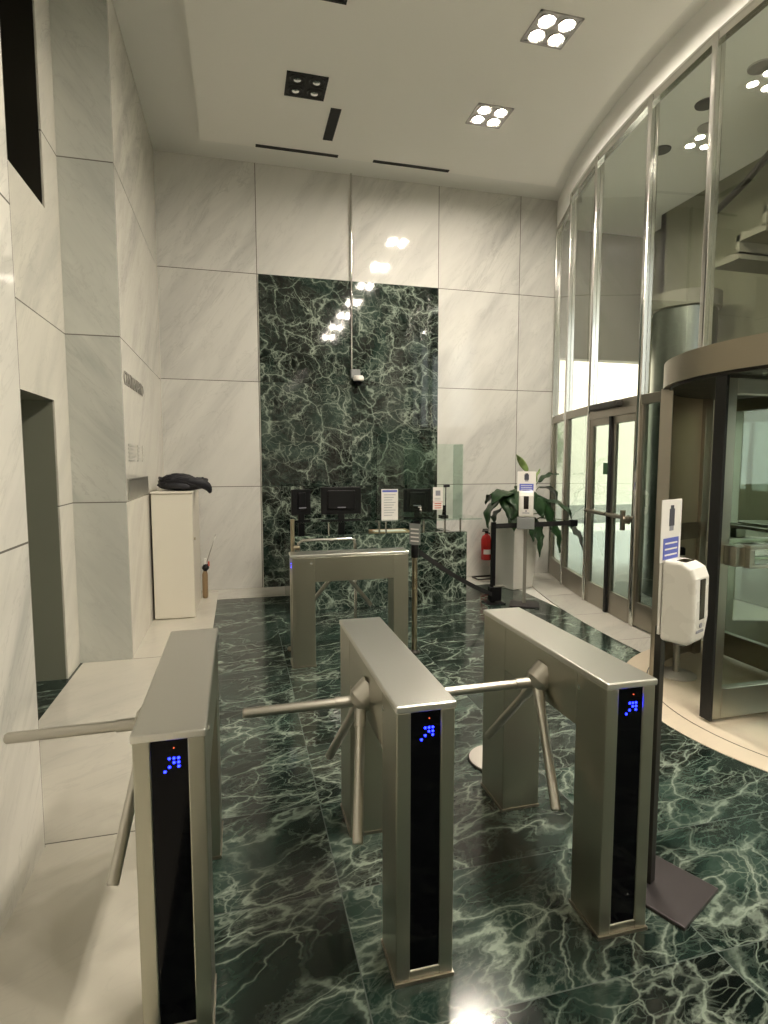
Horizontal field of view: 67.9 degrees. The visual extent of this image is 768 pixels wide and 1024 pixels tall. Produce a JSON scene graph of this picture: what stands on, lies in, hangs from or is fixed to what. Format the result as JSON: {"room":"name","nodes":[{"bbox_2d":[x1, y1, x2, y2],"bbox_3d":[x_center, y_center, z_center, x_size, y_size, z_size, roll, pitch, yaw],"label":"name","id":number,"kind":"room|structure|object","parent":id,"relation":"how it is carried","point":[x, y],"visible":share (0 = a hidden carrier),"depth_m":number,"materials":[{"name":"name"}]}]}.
{"room":"lobby","nodes":[
{"label":"lobby","id":0,"kind":"room"},
{"bbox_2d":[0,31,44,935],"bbox_3d":[-0.955,-1.020,-1.536,0.837,5.700,7.680,-1,5,-14],"label":"wall","id":1,"kind":"structure","parent":0,"point":[22,834],"depth_m":2.23,"materials":[{"name":"white stone"}]},
{"bbox_2d":[0,590,218,1023],"bbox_3d":[-1.119,1.601,1.304,1.025,0.023,12.800,-1,5,-14],"label":"floor","id":2,"kind":"structure","parent":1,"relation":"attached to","point":[70,943],"depth_m":2.33,"materials":[{"name":"white stone"}]},
{"bbox_2d":[202,534,215,597],"bbox_3d":[-2.181,0.677,7.126,0.186,0.807,0.088,-1,5,-14],"label":"brush","id":3,"kind":"object","parent":2,"relation":"on","point":[205,567],"visible":1,"depth_m":7.10,"materials":[{"name":"brown wood"}]},
{"bbox_2d":[0,0,79,678],"bbox_3d":[-2.904,-1.428,3.119,1.370,5.700,2.700,-1,5,-14],"label":"wall","id":4,"kind":"structure","parent":0,"point":[35,226],"depth_m":4.12,"materials":[{"name":"white stone"}]},
{"bbox_2d":[20,390,65,681],"bbox_3d":[-3.405,0.133,3.066,2.406,2.600,2.380,-1,5,-14],"label":"wall","id":5,"kind":"structure","parent":0,"point":[37,411],"depth_m":4.35,"materials":[{"name":"grey"}]},
{"bbox_2d":[107,0,163,656],"bbox_3d":[-2.975,-1.666,5.832,0.980,5.700,2.588,-1,5,-14],"label":"wall","id":6,"kind":"structure","parent":0,"point":[133,155],"depth_m":5.50,"materials":[{"name":"white stone"}]},
{"bbox_2d":[49,0,132,662],"bbox_3d":[-2.386,-1.462,4.649,0.429,5.500,0.022,-1,5,-14],"label":"column","id":7,"kind":"structure","parent":6,"relation":"attached to","point":[78,28],"depth_m":4.63,"materials":[{"name":"white stone"}]},
{"bbox_2d":[124,371,143,461],"bbox_3d":[-2.318,-0.858,5.323,0.006,0.770,1.012,-1,5,-14],"label":"sign","id":8,"kind":"object","parent":6,"relation":"attached to","point":[139,388],"depth_m":5.21,"materials":[{"name":"grey metal"}]},
{"bbox_2d":[128,476,148,499],"bbox_3d":[-2.326,-0.240,5.423,0.012,0.180,1.120,-1,5,-14],"label":"wall plate","id":9,"kind":"object","parent":6,"relation":"attached to","point":[139,486],"visible":1,"depth_m":5.31,"materials":[{"name":"grey metal"}]},
{"bbox_2d":[153,150,557,590],"bbox_3d":[-0.603,-1.845,7.878,6.592,5.700,0.220,-1,5,-14],"label":"wall","id":10,"kind":"structure","parent":0,"point":[221,224],"depth_m":7.64,"materials":[{"name":"white stone"}]},
{"bbox_2d":[258,274,438,586],"bbox_3d":[-0.433,-1.056,7.871,2.473,4.128,0.012,-1,5,-14],"label":"wall panel","id":11,"kind":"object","parent":10,"relation":"attached to","point":[319,428],"depth_m":7.79,"materials":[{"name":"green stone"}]},
{"bbox_2d":[350,173,363,385],"bbox_3d":[-0.361,-3.090,7.614,0.175,2.775,0.175,-1,5,-14],"label":"security camera","id":12,"kind":"object","parent":10,"relation":"attached to","point":[355,375],"visible":1,"depth_m":7.67,"materials":[{"name":"silver metal"}]},
{"bbox_2d":[217,572,556,599],"bbox_3d":[0.241,1.018,7.942,4.905,0.023,0.560,-1,5,-14],"label":"trim","id":13,"kind":"structure","parent":10,"relation":"attached to","point":[544,576],"depth_m":7.55,"materials":[{"name":"white stone"}]},
{"bbox_2d":[472,575,489,580],"bbox_3d":[1.505,0.958,8.291,0.400,0.035,0.220,-1,5,-14],"label":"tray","id":14,"kind":"object","parent":13,"relation":"on","point":[480,577],"visible":0.5,"depth_m":8.27,"materials":[{"name":"silver metal"}]},
{"bbox_2d":[481,529,490,559],"bbox_3d":[1.515,0.476,8.419,0.177,0.460,0.158,4,6,36],"label":"fire extinguisher","id":15,"kind":"object","parent":10,"relation":"attached to","point":[486,539],"visible":0.88,"depth_m":8.36,"materials":[{"name":"red metal"}]},
{"bbox_2d":[36,584,767,1023],"bbox_3d":[-0.395,1.636,1.493,7.300,0.120,12.800,-1,5,-14],"label":"floor","id":16,"kind":"structure","parent":0,"point":[298,906],"depth_m":2.36,"materials":[{"name":"green stone"}]},
{"bbox_2d":[3,628,222,1023],"bbox_3d":[-0.954,1.050,2.074,0.662,0.944,1.024,-1,5,-14],"label":"turnstile","id":17,"kind":"object","parent":16,"relation":"on","point":[174,796],"visible":1,"depth_m":1.67,"materials":[{"name":"metal"}]},
{"bbox_2d":[163,756,179,772],"bbox_3d":[-0.602,0.718,1.617,0.046,0.046,0.003,-1,5,-14],"label":"light","id":18,"kind":"object","parent":17,"relation":"attached to","point":[171,764],"depth_m":1.62,"materials":[{"name":"blue plastic"}]},
{"bbox_2d":[150,488,200,619],"bbox_3d":[-2.380,0.429,6.612,0.437,1.382,1.041,-1,5,-14],"label":"cabinet","id":19,"kind":"object","parent":16,"relation":"on","point":[174,513],"visible":0.9,"depth_m":6.12,"materials":[{"name":"beige wood"}]},
{"bbox_2d":[157,473,211,492],"bbox_3d":[-2.221,-0.321,6.353,0.588,0.228,0.470,-1,5,-14],"label":"jacket","id":20,"kind":"object","parent":19,"relation":"on","point":[174,481],"visible":1,"depth_m":6.19,"materials":[{"name":"black fabric"}]},
{"bbox_2d":[288,519,356,650],"bbox_3d":[-0.565,0.652,5.217,0.646,1.190,0.118,-1,5,-14],"label":"barrier","id":21,"kind":"object","parent":16,"relation":"on","point":[294,547],"visible":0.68,"depth_m":5.17,"materials":[{"name":"metal"}]},
{"bbox_2d":[289,548,408,668],"bbox_3d":[-0.351,0.784,5.102,1.004,0.944,0.662,-1,5,-14],"label":"turnstile","id":22,"kind":"object","parent":16,"relation":"on","point":[307,568],"visible":0.96,"depth_m":4.75,"materials":[{"name":"metal"}]},
{"bbox_2d":[242,617,456,988],"bbox_3d":[-0.214,1.033,2.262,0.662,0.944,1.024,-1,5,-14],"label":"turnstile","id":23,"kind":"object","parent":16,"relation":"on","point":[396,733],"visible":1,"depth_m":1.87,"materials":[{"name":"metal"}]},
{"bbox_2d":[420,726,433,740],"bbox_3d":[0.137,0.702,1.805,0.046,0.046,0.003,-1,5,-14],"label":"light","id":24,"kind":"object","parent":23,"relation":"attached to","point":[426,732],"depth_m":1.81,"materials":[{"name":"blue"}]},
{"bbox_2d":[284,515,479,609],"bbox_3d":[-0.049,0.566,7.123,2.290,1.028,1.000,-1,5,-14],"label":"reception desk","id":25,"kind":"object","parent":16,"relation":"on","point":[446,547],"visible":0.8,"depth_m":6.82,"materials":[{"name":"green stone"}]},
{"bbox_2d":[291,489,310,535],"bbox_3d":[-1.011,0.028,6.944,0.260,0.610,0.180,-4,6,-38],"label":"monitor","id":26,"kind":"object","parent":25,"relation":"on","point":[300,498],"visible":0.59,"depth_m":6.91,"materials":[{"name":"black plastic"}]},
{"bbox_2d":[321,487,360,534],"bbox_3d":[-0.529,0.008,7.034,0.500,0.635,0.180,-1,5,-14],"label":"monitor","id":27,"kind":"object","parent":25,"relation":"on","point":[341,501],"visible":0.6,"depth_m":6.99,"materials":[{"name":"black plastic"}]},
{"bbox_2d":[289,515,479,522],"bbox_3d":[0.028,0.085,6.821,2.270,0.018,0.460,-1,5,-14],"label":"countertop","id":28,"kind":"structure","parent":25,"relation":"on","point":[304,520],"depth_m":6.81,"materials":[{"name":"stone"}]},
{"bbox_2d":[369,528,408,533],"bbox_3d":[0.072,0.273,7.129,0.480,0.090,0.280,-1,5,-14],"label":"wooden tray","id":29,"kind":"object","parent":25,"relation":"on","point":[372,531],"visible":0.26,"depth_m":7.12,"materials":[{"name":"beige wood"}]},
{"bbox_2d":[381,489,397,518],"bbox_3d":[0.067,-0.091,6.690,0.200,0.355,0.006,-1,5,-14],"label":"notice","id":30,"kind":"object","parent":25,"relation":"on","point":[389,497],"visible":1,"depth_m":6.69,"materials":[{"name":"white paper"}]},
{"bbox_2d":[403,489,430,523],"bbox_3d":[0.425,-0.001,7.340,0.360,0.600,0.180,0,5,-2],"label":"monitor","id":31,"kind":"object","parent":25,"relation":"on","point":[413,499],"visible":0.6,"depth_m":7.30,"materials":[{"name":"black plastic"}]},
{"bbox_2d":[438,505,447,516],"bbox_3d":[0.733,-0.013,7.024,0.100,0.141,0.100,-1,5,-14],"label":"desk phone","id":32,"kind":"object","parent":25,"relation":"on","point":[443,510],"visible":0.76,"depth_m":7.00,"materials":[{"name":"black plastic"}]},
{"bbox_2d":[443,484,449,517],"bbox_3d":[0.748,-0.130,6.831,0.072,0.408,0.036,-1,5,-14],"label":"webcam","id":33,"kind":"object","parent":25,"relation":"on","point":[444,485],"visible":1,"depth_m":6.83,"materials":[{"name":"black plastic"}]},
{"bbox_3d":[0.399,-0.378,6.922,1.070,0.885,0.310,-1,5,-14],"label":"glass screen","id":34,"kind":"object","parent":25,"relation":"on","visible":0},
{"bbox_2d":[433,487,442,509],"bbox_3d":[0.647,-0.163,6.840,0.125,0.270,0.006,-1,5,-14],"label":"notice","id":35,"kind":"object","parent":34,"relation":"attached to","point":[437,491],"visible":1,"depth_m":6.84,"materials":[{"name":"white paper"}]},
{"bbox_2d":[409,523,491,653],"bbox_3d":[0.746,0.606,5.915,0.110,1.160,2.070,3,6,29],"label":"barrier post","id":36,"kind":"object","parent":16,"relation":"on","point":[414,529],"visible":0.92,"depth_m":5.06,"materials":[{"name":"grey metal"}]},
{"bbox_2d":[468,745,482,771],"bbox_3d":[0.647,1.411,3.263,0.330,0.019,0.330,-1,5,-14],"label":"disc","id":37,"kind":"object","parent":16,"relation":"on","point":[475,755],"visible":0.29,"depth_m":3.26,"materials":[{"name":"grey metal"}]},
{"bbox_2d":[510,471,538,608],"bbox_3d":[1.675,0.318,6.734,0.340,1.590,0.280,1,5,14],"label":"stand","id":38,"kind":"object","parent":16,"relation":"on","point":[526,480],"visible":1,"depth_m":6.69,"materials":[{"name":"grey plastic"}]},
{"bbox_2d":[481,519,577,604],"bbox_3d":[1.832,0.598,7.000,1.288,0.985,0.206,-1,5,-16],"label":"barrier post","id":39,"kind":"object","parent":16,"relation":"on","point":[495,599],"visible":0.99,"depth_m":6.86,"materials":[{"name":"black plastic"}]},
{"bbox_2d":[483,454,582,589],"bbox_3d":[1.942,0.124,7.715,1.268,1.798,0.790,-1,5,-14],"label":"potted plant","id":40,"kind":"object","parent":16,"relation":"on","point":[509,541],"visible":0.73,"depth_m":7.56,"materials":[{"name":"green plant"}]},
{"bbox_2d":[444,607,657,940],"bbox_3d":[0.512,1.017,2.447,0.662,0.944,1.024,-1,5,-14],"label":"turnstile","id":41,"kind":"object","parent":16,"relation":"on","point":[530,661],"visible":0.97,"depth_m":2.11,"materials":[{"name":"metal"}]},
{"bbox_2d":[625,701,636,714],"bbox_3d":[0.864,0.685,1.990,0.046,0.046,0.003,-1,5,-14],"label":"light","id":42,"kind":"object","parent":41,"relation":"attached to","point":[630,706],"depth_m":1.99,"materials":[{"name":"blue plastic"}]},
{"bbox_2d":[532,580,650,651],"bbox_3d":[2.869,1.271,5.063,1.078,0.023,6.340,-1,5,-14],"label":"trim","id":43,"kind":"structure","parent":16,"relation":"on","point":[562,597],"depth_m":6.29,"materials":[{"name":"white stone"}]},
{"bbox_2d":[646,498,717,930],"bbox_3d":[1.122,0.730,2.206,0.305,1.560,0.280,-4,6,-39],"label":"stand","id":44,"kind":"object","parent":16,"relation":"on","point":[674,894],"visible":0.98,"depth_m":2.15,"materials":[{"name":"grey"}]},
{"bbox_2d":[113,0,708,200],"bbox_3d":[1.080,-4.035,1.373,6.744,0.200,12.800,-1,5,-14],"label":"ceiling","id":45,"kind":"structure","parent":0,"point":[154,32],"depth_m":6.15,"materials":[{"name":"white paint"}]},
{"bbox_2d":[184,0,692,186],"bbox_3d":[1.638,-3.886,1.389,4.707,0.100,11.930,-1,5,-14],"label":"ceiling panel","id":46,"kind":"object","parent":45,"relation":"attached to","point":[406,77],"visible":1,"depth_m":5.41,"materials":[{"name":"white paint"}]},
{"bbox_2d":[255,144,337,157],"bbox_3d":[-1.033,-4.307,6.801,0.977,0.008,0.052,-1,5,-14],"label":"air slot","id":47,"kind":"object","parent":46,"relation":"attached to","point":[256,145],"visible":1,"depth_m":6.79,"materials":[{"name":"black metal"}]},
{"bbox_2d":[284,70,328,100],"bbox_3d":[-0.771,-4.200,5.629,0.400,0.015,0.364,-1,5,-14],"label":"ceiling light","id":48,"kind":"object","parent":46,"relation":"attached to","point":[297,84],"visible":1,"depth_m":5.62,"materials":[{"name":"black metal"}]},
{"bbox_2d":[323,108,340,140],"bbox_3d":[-0.577,-4.261,6.280,0.112,0.008,0.602,-1,5,-14],"label":"ceiling slot","id":49,"kind":"object","parent":46,"relation":"attached to","point":[334,114],"visible":1,"depth_m":6.27,"materials":[{"name":"black metal"}]},
{"bbox_2d":[323,0,346,4],"bbox_3d":[-0.455,-4.092,4.394,0.400,0.015,0.364,-1,5,-14],"label":"ceiling light","id":50,"kind":"object","parent":46,"relation":"attached to","point":[344,2],"visible":1,"depth_m":4.58,"materials":[{"name":"black metal"}]},
{"bbox_2d":[373,160,448,172],"bbox_3d":[0.346,-4.338,7.152,0.992,0.008,0.052,-1,5,-14],"label":"air slot","id":51,"kind":"object","parent":46,"relation":"attached to","point":[374,161],"visible":1,"depth_m":7.15,"materials":[{"name":"black metal"}]},
{"bbox_2d":[465,102,513,128],"bbox_3d":[1.128,-4.243,6.112,0.400,0.014,0.364,-1,5,-14],"label":"ceiling light","id":52,"kind":"object","parent":46,"relation":"attached to","point":[485,115],"visible":1,"depth_m":6.10,"materials":[{"name":"grey"}]},
{"bbox_2d":[520,9,584,49],"bbox_3d":[1.440,-4.137,4.896,0.400,0.014,0.364,-1,5,-14],"label":"ceiling light","id":53,"kind":"object","parent":46,"relation":"attached to","point":[551,29],"visible":1,"depth_m":4.88,"materials":[{"name":"grey"}]},
{"bbox_2d":[559,160,594,597],"bbox_3d":[2.485,-1.540,7.256,0.100,5.200,0.888,0,5,0],"label":"window","id":54,"kind":"structure","parent":0,"point":[569,578],"depth_m":7.58,"materials":[{"name":"silver metal"}]},
{"bbox_2d":[582,98,648,600],"bbox_3d":[2.536,-1.453,6.267,0.100,5.200,1.103,0,5,-6],"label":"window","id":55,"kind":"structure","parent":0,"point":[642,112],"depth_m":6.65,"materials":[{"name":"silver metal"}]},
{"bbox_2d":[584,400,636,622],"bbox_3d":[2.504,-0.041,6.360,0.160,2.350,1.048,0,5,-6],"label":"door","id":56,"kind":"structure","parent":55,"relation":"attached to","point":[603,597],"depth_m":6.34,"materials":[{"name":"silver metal"}]},
{"bbox_2d":[628,36,712,632],"bbox_3d":[2.667,-1.370,5.323,0.100,5.200,0.811,-1,5,-11],"label":"window","id":57,"kind":"structure","parent":0,"point":[640,613],"depth_m":5.63,"materials":[{"name":"silver metal"}]},
{"bbox_2d":[574,157,767,607],"bbox_3d":[4.212,-1.533,6.031,1.800,5.400,6.620,-1,5,-14],"label":"wall","id":58,"kind":"structure","parent":0,"point":[678,247],"depth_m":7.50,"materials":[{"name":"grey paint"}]},
{"bbox_2d":[547,203,574,581],"bbox_3d":[2.525,-1.567,8.134,0.100,5.100,0.870,0,5,5],"label":"window","id":59,"kind":"structure","parent":58,"relation":"in","point":[562,232],"depth_m":8.27,"materials":[{"name":"clear glass"}]},
{"bbox_2d":[557,173,581,227],"bbox_3d":[2.569,-4.309,7.923,0.160,0.400,0.957,0,5,6],"label":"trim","id":60,"kind":"structure","parent":58,"relation":"attached to","point":[564,198],"depth_m":7.83,"materials":[{"name":"white paint"}]},
{"bbox_2d":[570,0,752,194],"bbox_3d":[3.281,-4.021,4.069,0.803,0.300,6.973,-2,5,-18],"label":"trim","id":61,"kind":"structure","parent":58,"relation":"attached to","point":[714,14],"depth_m":5.33,"materials":[{"name":"white paint"}]},
{"bbox_2d":[649,332,767,721],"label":"door","id":62,"kind":"structure","parent":58,"relation":"in","point":[733,373],"depth_m":3.86,"materials":[{"name":"metal"}]},
{"bbox_2d":[578,6,767,237],"bbox_3d":[4.611,-3.931,3.505,2.644,0.180,11.275,-2,5,-17],"label":"ceiling","id":63,"kind":"structure","parent":0,"point":[681,173],"depth_m":6.29,"materials":[{"name":"white paint"}]},
{"bbox_2d":[658,145,671,155],"bbox_3d":[3.139,-4.094,6.454,0.210,0.012,0.210,-1,5,-14],"label":"recessed light","id":64,"kind":"object","parent":63,"relation":"in","point":[662,149],"visible":0.68,"depth_m":6.42,"materials":[{"name":"grey metal"}]},
{"bbox_2d":[694,97,709,110],"bbox_3d":[3.178,-4.021,5.620,0.210,0.012,0.210,-1,5,-14],"label":"recessed light","id":65,"kind":"object","parent":63,"relation":"in","point":[703,104],"visible":0.7,"depth_m":5.63,"materials":[{"name":"grey metal"}]},
{"bbox_2d":[697,122,708,133],"bbox_3d":[3.418,-4.055,6.011,0.210,0.012,0.210,-1,5,-14],"label":"recessed light","id":66,"kind":"object","parent":63,"relation":"in","point":[703,128],"visible":0.48,"depth_m":6.02,"materials":[{"name":"grey metal"}]},
{"bbox_2d":[747,58,767,74],"bbox_3d":[3.364,-3.974,5.092,0.210,0.012,0.210,-1,5,-14],"label":"recessed light","id":67,"kind":"object","parent":63,"relation":"in","point":[758,67],"visible":1,"depth_m":5.09,"materials":[{"name":"grey"}]},
{"bbox_2d":[627,641,767,771],"bbox_3d":[3.219,1.362,4.021,2.840,0.024,2.840,-1,5,-14],"label":"floor","id":68,"kind":"structure","parent":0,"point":[749,731],"depth_m":3.80,"materials":[{"name":"beige stone"}]},
{"bbox_2d":[664,547,696,681],"bbox_3d":[2.336,0.788,4.521,0.300,1.030,0.300,-1,5,-14],"label":"bollard","id":69,"kind":"object","parent":68,"relation":"on","point":[675,673],"visible":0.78,"depth_m":4.52,"materials":[{"name":"silver metal"}]},
{"bbox_2d":[647,668,767,756],"bbox_3d":[2.615,1.363,3.866,1.246,0.001,2.492,-1,5,-14],"label":"trim","id":70,"kind":"structure","parent":68,"relation":"on","point":[648,668],"depth_m":3.59,"materials":[{"name":"grey metal"}]},
{"bbox_2d":[688,0,767,652],"bbox_3d":[2.850,-1.300,4.527,0.105,5.200,0.832,-1,5,-14],"label":"window","id":71,"kind":"structure","parent":0,"point":[751,10],"depth_m":4.74,"materials":[{"name":"silver metal"}]},
{"label":"outside","id":72,"kind":"structure","parent":0,"visible":0},
{"bbox_2d":[518,522,767,640],"bbox_3d":[6.823,2.368,-6.333,70.000,0.188,44.000,-1,5,-14],"label":"pavement","id":73,"kind":"structure","parent":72,"point":[742,610],"depth_m":9.46,"materials":[{"name":"white"}]},
{"bbox_2d":[642,287,722,596],"bbox_3d":[3.739,-0.805,7.227,0.800,3.760,0.800,-1,5,-14],"label":"steel column","id":74,"kind":"structure","parent":73,"relation":"on","point":[675,313],"depth_m":7.00,"materials":[{"name":"silver metal"}]},
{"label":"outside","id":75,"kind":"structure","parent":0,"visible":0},
{"bbox_2d":[715,150,767,274],"bbox_3d":[4.238,-3.465,5.222,0.924,2.150,2.252,-1,5,-14],"label":"staircase","id":76,"kind":"structure","parent":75,"point":[751,255],"depth_m":5.88,"materials":[{"name":"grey concrete"}]},
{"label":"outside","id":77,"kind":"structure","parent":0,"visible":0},
{"bbox_2d":[569,504,631,523],"bbox_3d":[0.518,0.303,18.289,70.000,0.200,7.000,-1,5,-14],"label":"street","id":78,"kind":"structure","parent":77,"point":[577,511],"depth_m":20.81,"materials":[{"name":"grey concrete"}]},
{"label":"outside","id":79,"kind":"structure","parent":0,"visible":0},
{"bbox_2d":[570,361,637,504],"bbox_3d":[-0.240,-7.383,24.657,52.000,14.200,6.030,-1,5,-14],"label":"building","id":80,"kind":"structure","parent":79,"point":[616,381],"depth_m":24.36,"materials":[{"name":"beige"}]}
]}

